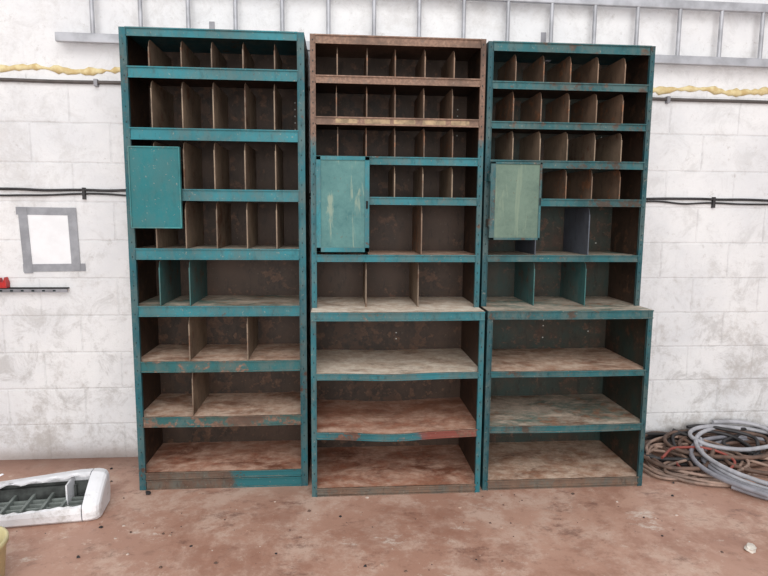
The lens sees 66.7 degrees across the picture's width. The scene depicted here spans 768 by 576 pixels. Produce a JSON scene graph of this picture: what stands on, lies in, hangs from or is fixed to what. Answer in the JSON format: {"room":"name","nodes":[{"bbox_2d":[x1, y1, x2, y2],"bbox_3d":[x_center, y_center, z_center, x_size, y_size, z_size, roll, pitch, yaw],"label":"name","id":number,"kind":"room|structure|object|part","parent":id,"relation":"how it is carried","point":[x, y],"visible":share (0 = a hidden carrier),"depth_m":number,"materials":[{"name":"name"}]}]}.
{"room":"workshop","nodes":[
{"label":"workshop","id":0,"kind":"room"},
{"bbox_2d":[0,0,767,459],"bbox_3d":[0.132,-1.047,3.597,13.000,4.200,0.200,0,7,-4],"label":"wall","id":1,"kind":"structure","parent":0,"point":[67,380],"depth_m":3.53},
{"bbox_2d":[0,277,69,291],"bbox_3d":[-2.265,-0.020,3.418,0.790,0.089,0.045,0,7,-4],"label":"rail","id":2,"kind":"object","parent":1,"relation":"attached to","point":[4,283],"visible":1,"depth_m":3.42,"materials":[{"name":"grey metal"}]},
{"bbox_3d":[-2.265,0.011,3.426,0.790,0.026,0.037,0,7,-4],"label":"rail","id":3,"kind":"part","parent":2,"relation":"part of","materials":[{"name":"grey metal"}]},
{"bbox_2d":[16,207,85,272],"bbox_3d":[-1.957,-0.280,3.428,0.376,0.388,0.008,0,7,-4],"label":"paper notice","id":4,"kind":"object","parent":1,"relation":"attached to","point":[48,235],"visible":1,"depth_m":3.43,"materials":[{"name":"white paper"}]},
{"bbox_2d":[0,63,119,75],"bbox_3d":[-2.401,-1.248,3.266,2.300,0.072,0.020,0,7,-4],"label":"bead","id":5,"kind":"object","parent":1,"relation":"attached to","point":[57,69],"visible":0.68,"depth_m":3.31},
{"bbox_2d":[0,187,767,207],"bbox_3d":[0.137,-0.547,3.547,7.401,0.097,0.022,0,7,-4],"label":"cables","id":6,"kind":"object","parent":1,"relation":"attached to","point":[713,202],"visible":0.4,"depth_m":3.41,"materials":[{"name":"black rubber"}]},
{"bbox_2d":[0,78,767,103],"bbox_3d":[0.142,-1.165,3.466,7.400,0.077,0.030,0,7,-4],"label":"conduit","id":7,"kind":"object","parent":1,"relation":"attached to","point":[96,82],"visible":0.37,"depth_m":3.33,"materials":[{"name":"grey plastic"}]},
{"bbox_2d":[55,0,767,67],"bbox_3d":[0.910,-1.528,3.443,5.470,0.415,0.102,0,7,-4],"label":"ladder","id":8,"kind":"object","parent":1,"relation":"attached to","point":[680,5],"visible":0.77,"depth_m":3.43,"materials":[{"name":"grey metal"}]},
{"bbox_2d":[653,85,767,96],"bbox_3d":[2.585,-1.223,3.650,2.500,0.076,0.019,0,7,-4],"label":"bead","id":9,"kind":"object","parent":1,"relation":"attached to","point":[659,90],"visible":0.73,"depth_m":3.61},
{"bbox_2d":[0,444,767,575],"bbox_3d":[0.359,1.483,0.671,13.000,0.108,6.653,0,7,-4],"label":"floor","id":10,"kind":"structure","parent":0,"point":[542,544],"depth_m":2.79,"materials":[{"name":"red paint"}]},
{"bbox_2d":[0,526,8,575],"bbox_3d":[-1.661,1.113,2.323,0.292,0.202,0.292,0,7,-4],"label":"plastic bucket","id":11,"kind":"object","parent":10,"relation":"on","point":[4,534],"visible":1,"depth_m":2.36,"materials":[{"name":"yellow plastic"}]},
{"bbox_2d":[0,468,109,527],"bbox_3d":[-1.747,1.048,2.917,0.662,0.178,0.270,-1,7,-11],"label":"housing","id":12,"kind":"object","parent":10,"relation":"on","point":[82,494],"visible":1,"depth_m":2.94,"materials":[{"name":"white plastic"}]},
{"bbox_2d":[118,26,311,489],"bbox_3d":[-0.887,-0.120,3.274,0.915,2.425,0.470,0,7,-4],"label":"metal shelving unit","id":13,"kind":"object","parent":10,"relation":"on","point":[216,121],"visible":1,"depth_m":3.26,"materials":[{"name":"teal metal"}]},
{"bbox_3d":[-0.905,-0.147,3.501,0.909,2.421,0.004,0,7,-4],"label":"panel","id":14,"kind":"part","parent":13,"relation":"part of","materials":[{"name":"metal"}]},
{"bbox_2d":[310,33,486,496],"bbox_3d":[0.058,-0.113,3.293,0.915,2.421,0.576,0,7,-4],"label":"metal shelving unit","id":15,"kind":"object","parent":10,"relation":"on","point":[397,122],"visible":1,"depth_m":3.37,"materials":[{"name":"teal metal"}]},
{"bbox_2d":[479,41,655,490],"bbox_3d":[0.990,-0.116,3.375,0.915,2.421,0.555,0,7,-4],"label":"metal shelving unit","id":16,"kind":"object","parent":10,"relation":"on","point":[568,335],"visible":0.99,"depth_m":3.36,"materials":[{"name":"teal metal"}]},
{"bbox_3d":[0.969,-0.148,3.644,0.909,2.417,0.004,0,7,-4],"label":"panel","id":17,"kind":"part","parent":16,"relation":"part of","materials":[{"name":"metal"}]},
{"bbox_2d":[643,420,767,499],"bbox_3d":[2.167,1.012,3.442,1.302,0.180,0.869,0,7,-4],"label":"hoses","id":18,"kind":"object","parent":10,"relation":"on","point":[675,442],"visible":0.9,"depth_m":3.54,"materials":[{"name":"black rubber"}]},
{"bbox_2d":[744,543,756,553],"bbox_3d":[1.679,1.187,2.670,0.048,0.022,0.078,7,10,44],"label":"lump","id":19,"kind":"object","parent":10,"relation":"on","point":[750,547],"visible":1,"depth_m":2.65,"materials":[{"name":"white stone"}]}
]}

